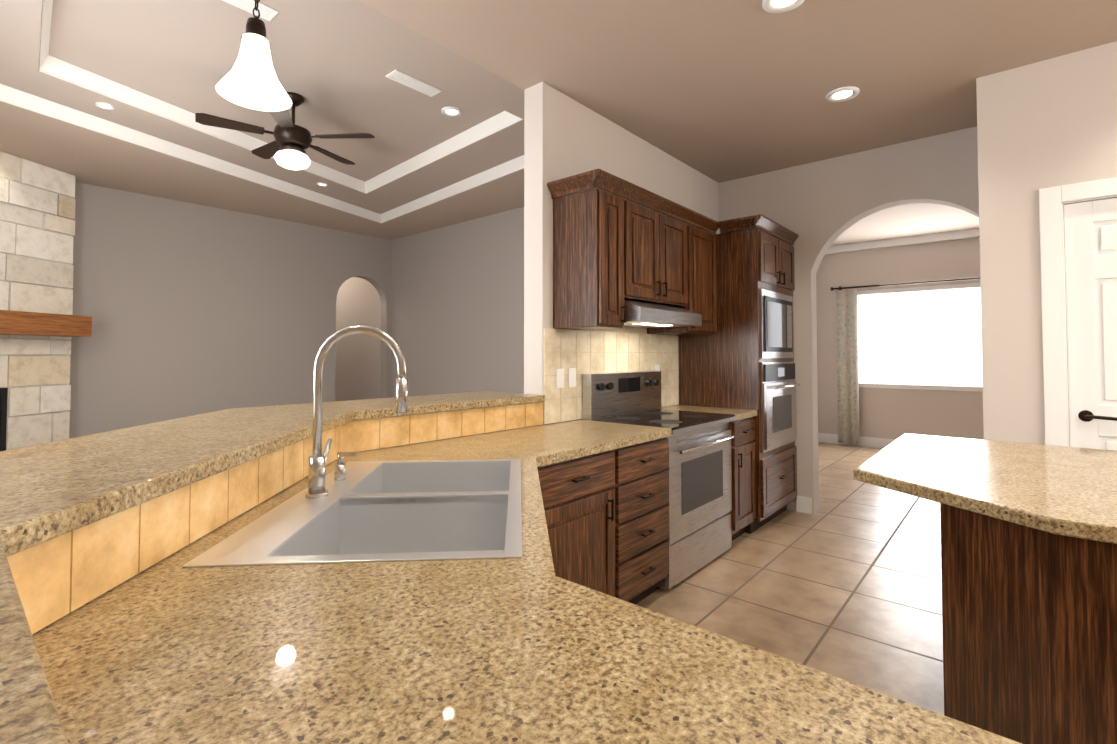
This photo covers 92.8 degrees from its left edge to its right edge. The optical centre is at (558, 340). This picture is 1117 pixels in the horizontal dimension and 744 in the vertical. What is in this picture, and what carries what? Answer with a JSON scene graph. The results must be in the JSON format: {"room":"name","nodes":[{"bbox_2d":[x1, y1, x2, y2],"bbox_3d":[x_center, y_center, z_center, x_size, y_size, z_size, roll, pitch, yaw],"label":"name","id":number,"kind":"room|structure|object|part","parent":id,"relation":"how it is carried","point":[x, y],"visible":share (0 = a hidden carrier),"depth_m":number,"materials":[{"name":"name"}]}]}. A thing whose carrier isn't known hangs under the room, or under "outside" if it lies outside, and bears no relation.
{"room":"kitchen","nodes":[
{"label":"kitchen","id":0,"kind":"room"},
{"bbox_2d":[0,151,75,449],"bbox_3d":[-4.818,-0.051,3.658,0.720,2.940,2.303,0,-2,6],"label":"wall","id":1,"kind":"structure","parent":0,"point":[37,217],"depth_m":4.47,"materials":[{"name":"stone"}]},
{"bbox_2d":[0,388,7,450],"bbox_3d":[-4.464,0.735,3.862,0.020,0.736,0.796,0,-2,6],"label":"fireplace screen","id":2,"kind":"object","parent":1,"relation":"attached to","point":[3,409],"visible":0.64,"depth_m":4.24,"materials":[{"name":"black metal"}]},
{"bbox_2d":[0,310,91,336],"bbox_3d":[-4.304,-0.142,3.959,0.237,0.180,1.500,0,-2,6],"label":"mantel","id":3,"kind":"object","parent":1,"relation":"attached to","point":[32,323],"visible":1,"depth_m":4.30,"materials":[{"name":"brown wood"}]},
{"bbox_2d":[69,182,391,438],"bbox_3d":[-3.532,0.017,6.211,0.150,2.940,3.750,-1,-2,41],"label":"wall","id":4,"kind":"structure","parent":0,"point":[191,309],"depth_m":5.72,"materials":[{"name":"beige paint"}]},
{"bbox_2d":[335,277,380,400],"bbox_3d":[-3.545,0.066,8.035,0.150,2.940,2.300,-1,-2,41],"label":"wall","id":5,"kind":"structure","parent":0,"point":[358,360],"depth_m":8.37,"materials":[{"name":"beige paint"}]},
{"bbox_2d":[304,325,415,498],"bbox_3d":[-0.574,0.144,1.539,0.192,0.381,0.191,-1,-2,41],"label":"faucet","id":6,"kind":"object","parent":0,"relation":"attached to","point":[365,419],"depth_m":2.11,"materials":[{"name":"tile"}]},
{"bbox_2d":[391,207,523,397],"bbox_3d":[-0.633,0.014,6.092,4.398,2.940,0.150,-1,-2,41],"label":"wall","id":7,"kind":"structure","parent":0,"point":[457,309],"depth_m":6.47,"materials":[{"name":"beige paint"}]},
{"bbox_2d":[0,391,1021,743],"bbox_3d":[0.366,0.279,0.981,4.430,0.040,2.618,-1,-2,41],"label":"countertop","id":8,"kind":"structure","parent":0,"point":[478,574],"depth_m":0.84,"materials":[{"name":"beige stone"}]},
{"bbox_2d":[182,459,521,566],"bbox_3d":[-0.434,0.546,1.539,1.166,0.204,1.166,-1,-2,41],"label":"sink","id":9,"kind":"object","parent":8,"relation":"in","point":[381,512],"depth_m":1.52,"materials":[{"name":"white ceramic"}]},
{"bbox_2d":[0,0,1116,245],"bbox_3d":[1.007,-1.757,4.364,12.600,0.510,10.400,-1,-2,41],"label":"ceiling","id":10,"kind":"structure","parent":0,"point":[720,90],"depth_m":3.29,"materials":[{"name":"beige paint"}]},
{"bbox_2d":[39,0,59,71],"bbox_3d":[-2.514,-1.704,2.623,1.766,0.105,0.166,-1,-2,41],"label":"crown molding","id":11,"kind":"structure","parent":10,"relation":"attached to","point":[48,63],"depth_m":3.03,"materials":[{"name":"white paint"}]},
{"bbox_2d":[95,102,113,109],"bbox_3d":[-3.125,-1.615,3.667,0.100,0.009,0.100,-1,-2,41],"label":"recessed light","id":12,"kind":"object","parent":10,"relation":"in","point":[102,105],"visible":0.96,"depth_m":3.66,"materials":[{"name":"white"}]},
{"bbox_2d":[0,60,427,222],"bbox_3d":[-2.808,-1.599,4.697,1.500,0.205,3.651,-1,-2,41],"label":"crown molding","id":13,"kind":"structure","parent":10,"relation":"attached to","point":[68,72],"depth_m":4.15,"materials":[{"name":"white paint"}]},
{"bbox_2d":[223,0,278,20],"bbox_3d":[-1.650,-1.750,2.732,0.120,0.010,0.360,-1,-2,41],"label":"ceiling vent","id":14,"kind":"object","parent":10,"relation":"in","point":[267,13],"visible":1,"depth_m":2.79,"materials":[{"name":"white"}]},
{"bbox_2d":[216,0,291,111],"bbox_3d":[-0.875,-1.140,1.546,0.192,0.872,0.192,-1,-2,41],"label":"pendant light","id":15,"kind":"object","parent":10,"relation":"hanging from","point":[250,80],"visible":1,"depth_m":1.52,"materials":[{"name":"white glass"}]},
{"bbox_2d":[195,92,374,169],"bbox_3d":[-1.908,-1.471,3.784,1.069,0.511,1.111,-1,-2,41],"label":"ceiling fan","id":16,"kind":"object","parent":10,"relation":"hanging from","point":[289,145],"visible":0.98,"depth_m":3.69,"materials":[{"name":"brown metal"}]},
{"bbox_2d":[317,183,327,186],"bbox_3d":[-2.380,-1.570,5.361,0.100,0.009,0.100,-1,-2,41],"label":"recessed light","id":17,"kind":"object","parent":10,"relation":"in","point":[322,184],"visible":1,"depth_m":5.35,"materials":[{"name":"white"}]},
{"bbox_2d":[386,70,441,96],"bbox_3d":[-0.970,-1.727,3.584,0.120,0.010,0.360,-1,-2,41],"label":"ceiling vent","id":18,"kind":"object","parent":10,"relation":"in","point":[412,82],"visible":1,"depth_m":3.57,"materials":[{"name":"white"}]},
{"bbox_2d":[441,107,461,116],"bbox_3d":[-0.802,-1.717,3.993,0.150,0.009,0.150,-1,-2,41],"label":"recessed light","id":19,"kind":"object","parent":10,"relation":"in","point":[452,111],"visible":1,"depth_m":3.99,"materials":[{"name":"white"}]},
{"bbox_2d":[388,115,521,175],"bbox_3d":[-0.981,-1.651,4.615,2.040,0.105,0.225,-1,-2,41],"label":"crown molding","id":20,"kind":"structure","parent":10,"relation":"attached to","point":[495,123],"depth_m":4.49,"materials":[{"name":"white paint"}]},
{"bbox_2d":[412,155,523,204],"bbox_3d":[-0.497,-1.539,4.875,2.430,0.095,0.364,-1,-2,41],"label":"crown molding","id":21,"kind":"structure","parent":10,"relation":"attached to","point":[516,164],"depth_m":5.13,"materials":[{"name":"white paint"}]},
{"bbox_2d":[496,111,519,119],"bbox_3d":[-1.053,-1.694,2.997,0.038,0.105,2.280,-1,-2,41],"label":"crown molding","id":22,"kind":"structure","parent":10,"relation":"attached to","point":[507,116],"depth_m":3.98,"materials":[{"name":"white paint"}]},
{"bbox_2d":[762,0,804,13],"bbox_3d":[1.025,-1.548,2.417,0.188,0.009,0.188,-1,-2,41],"label":"recessed light","id":23,"kind":"object","parent":10,"relation":"in","point":[776,6],"visible":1,"depth_m":2.45,"materials":[{"name":"white"}]},
{"bbox_2d":[825,86,859,102],"bbox_3d":[1.760,-1.525,3.301,0.188,0.009,0.188,-1,-2,41],"label":"recessed light","id":24,"kind":"object","parent":10,"relation":"in","point":[841,94],"visible":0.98,"depth_m":3.29,"materials":[{"name":"white"}]},
{"bbox_2d":[524,82,718,424],"bbox_3d":[0.700,-0.037,4.154,0.150,2.940,2.610,-1,-2,41],"label":"wall","id":25,"kind":"structure","parent":0,"point":[565,136],"depth_m":3.25,"materials":[{"name":"beige paint"}]},
{"bbox_2d":[7,402,542,633],"bbox_3d":[0.662,0.366,0.955,3.950,0.132,2.268,-1,-2,41],"label":"backsplash","id":26,"kind":"structure","parent":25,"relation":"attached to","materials":[{"name":"stone"}]},
{"bbox_2d":[551,168,634,331],"bbox_3d":[0.206,-0.505,3.206,0.347,0.865,0.330,-1,-2,41],"label":"upper cabinet","id":27,"kind":"object","parent":25,"relation":"attached to","point":[594,229],"depth_m":3.08,"materials":[{"name":"brown wood"}]},
{"bbox_3d":[0.990,-0.878,3.851,0.707,0.085,2.416,-1,-2,41],"label":"crown","id":28,"kind":"part","parent":27,"relation":"part of","materials":[{"name":"brown wood"}]},
{"bbox_2d":[543,327,678,423],"bbox_3d":[0.443,0.131,3.724,0.012,0.747,1.626,-1,-2,41],"label":"backsplash","id":29,"kind":"structure","parent":25,"relation":"attached to","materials":[{"name":"beige tile"}]},
{"bbox_2d":[556,369,563,387],"bbox_3d":[0.010,0.228,3.203,0.006,0.116,0.072,-1,-2,41],"label":"electrical outlet","id":30,"kind":"object","parent":29,"relation":"attached to","point":[559,378],"visible":1,"depth_m":3.20,"materials":[{"name":"white plastic"}]},
{"bbox_2d":[568,368,575,386],"bbox_3d":[0.085,0.230,3.290,0.006,0.116,0.072,-1,-2,41],"label":"electrical outlet","id":31,"kind":"object","parent":29,"relation":"attached to","point":[571,377],"visible":1,"depth_m":3.29,"materials":[{"name":"white plastic"}]},
{"bbox_2d":[654,364,659,370],"bbox_3d":[0.754,0.240,4.067,0.006,0.116,0.072,-1,-2,41],"label":"electrical outlet","id":32,"kind":"object","parent":29,"relation":"attached to","point":[656,367],"visible":0.48,"depth_m":4.07,"materials":[{"name":"white plastic"}]},
{"bbox_2d":[635,185,690,307],"bbox_3d":[0.528,-0.587,3.583,0.347,0.680,0.802,-1,-2,41],"label":"upper cabinet","id":33,"kind":"object","parent":25,"relation":"attached to","point":[662,242],"depth_m":3.49,"materials":[{"name":"brown wood"}]},
{"bbox_2d":[623,299,701,327],"bbox_3d":[0.571,-0.174,3.535,0.435,0.146,0.794,-1,-2,41],"label":"range hood","id":34,"kind":"object","parent":33,"relation":"attached to","point":[640,314],"visible":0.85,"depth_m":3.36,"materials":[{"name":"silver metal"}]},
{"bbox_2d":[639,210,718,335],"bbox_3d":[0.923,-0.483,4.039,0.347,0.865,0.548,-1,-2,41],"label":"upper cabinet","id":35,"kind":"object","parent":25,"relation":"attached to","point":[704,245],"depth_m":3.97,"materials":[{"name":"brown wood"}]},
{"bbox_2d":[635,442,943,714],"bbox_3d":[1.007,1.466,4.279,12.600,0.060,10.400,-1,-2,41],"label":"floor","id":36,"kind":"structure","parent":0,"point":[844,582],"depth_m":3.00,"materials":[{"name":"tile"}]},
{"bbox_2d":[582,371,734,589],"bbox_3d":[0.681,0.815,3.460,0.656,1.200,0.864,-1,-2,41],"label":"stove","id":37,"kind":"object","parent":36,"relation":"on","point":[699,469],"visible":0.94,"depth_m":3.33,"materials":[{"name":"silver metal"}]},
{"bbox_2d":[675,214,799,527],"bbox_3d":[1.504,0.268,4.429,0.694,2.344,0.824,-1,-2,41],"label":"tall cabinet","id":38,"kind":"object","parent":36,"relation":"on","point":[732,283],"depth_m":4.09,"materials":[{"name":"brown wood"}]},
{"bbox_2d":[728,416,758,540],"bbox_3d":[1.078,0.991,3.958,0.637,0.873,0.408,-1,-2,41],"label":"base cabinet","id":39,"kind":"object","parent":36,"relation":"on","point":[745,430],"depth_m":3.76,"materials":[{"name":"brown wood"}]},
{"bbox_2d":[661,404,758,419],"bbox_3d":[1.086,0.533,3.964,0.637,0.040,0.408,-1,-2,41],"label":"countertop","id":40,"kind":"structure","parent":39,"relation":"on","point":[738,412],"depth_m":3.93,"materials":[{"name":"beige stone"}]},
{"bbox_2d":[940,517,1116,743],"bbox_3d":[1.779,0.929,1.622,0.945,0.874,1.080,-1,-2,41],"label":"kitchen island","id":41,"kind":"object","parent":36,"relation":"on","point":[1029,569],"depth_m":1.42,"materials":[{"name":"wood"}]},
{"bbox_2d":[853,433,1116,544],"bbox_3d":[1.795,0.475,1.805,1.256,0.040,1.460,-1,-2,41],"label":"island countertop","id":42,"kind":"structure","parent":41,"relation":"on","point":[1058,491],"depth_m":1.73,"materials":[{"name":"beige stone"}]},
{"bbox_2d":[719,126,978,513],"bbox_3d":[2.374,-0.033,4.336,2.150,2.940,0.150,-1,-2,41],"label":"wall","id":43,"kind":"structure","parent":0,"point":[819,208],"depth_m":4.43,"materials":[{"name":"beige paint"}]},
{"bbox_2d":[816,237,983,439],"bbox_3d":[6.404,0.015,6.105,6.449,2.940,0.150,-1,-2,41],"label":"wall","id":44,"kind":"structure","parent":0,"point":[889,413],"depth_m":7.45,"materials":[{"name":"beige paint"}]},
{"bbox_2d":[818,433,895,447],"bbox_3d":[6.293,1.414,6.055,6.299,0.140,0.014,-1,-2,41],"label":"baseboard","id":45,"kind":"structure","parent":44,"relation":"attached to","point":[822,437],"depth_m":7.67,"materials":[{"name":"white wood"}]},
{"bbox_2d":[825,228,979,254],"bbox_3d":[6.265,-1.406,6.097,6.299,0.099,0.099,-1,-2,41],"label":"crown molding","id":46,"kind":"structure","parent":44,"relation":"attached to","point":[935,237],"depth_m":7.30,"materials":[{"name":"white wood"}]},
{"bbox_2d":[830,277,979,290],"bbox_3d":[5.030,-0.789,7.130,2.540,0.060,0.119,-1,-2,41],"label":"curtain rod","id":47,"kind":"object","parent":44,"relation":"attached to","point":[839,288],"visible":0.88,"depth_m":7.32,"materials":[{"name":"brown metal"}]},
{"bbox_2d":[836,289,859,444],"bbox_3d":[4.208,0.378,7.752,0.283,2.240,0.054,-1,-2,41],"label":"curtain","id":48,"kind":"object","parent":47,"relation":"hanging from","point":[847,364],"visible":1,"depth_m":7.75,"materials":[{"name":"fabric"}]},
{"bbox_2d":[857,283,982,391],"bbox_3d":[5.079,-0.038,7.136,2.100,1.400,0.017,-1,-2,41],"label":"window","id":49,"kind":"structure","parent":44,"relation":"in","point":[926,338],"depth_m":7.24,"materials":[{"name":"white glass"}]},
{"bbox_2d":[976,41,1116,444],"bbox_3d":[4.097,-0.101,1.740,4.250,2.940,0.120,-1,-2,41],"label":"wall","id":50,"kind":"structure","parent":0,"point":[1051,122],"depth_m":2.96,"materials":[{"name":"beige paint"}]},
{"bbox_2d":[1039,177,1116,446],"bbox_3d":[3.049,0.277,2.620,0.980,2.230,0.138,-1,-2,41],"label":"door frame","id":51,"kind":"structure","parent":50,"relation":"attached to","point":[1054,340],"depth_m":2.86,"materials":[{"name":"white wood"}]},
{"bbox_2d":[1063,198,1116,450],"bbox_3d":[3.024,0.321,2.590,0.784,2.124,0.104,-1,-2,41],"label":"pantry door","id":52,"kind":"structure","parent":50,"relation":"in","point":[1090,240],"depth_m":2.80,"materials":[{"name":"white wood"}]}
]}

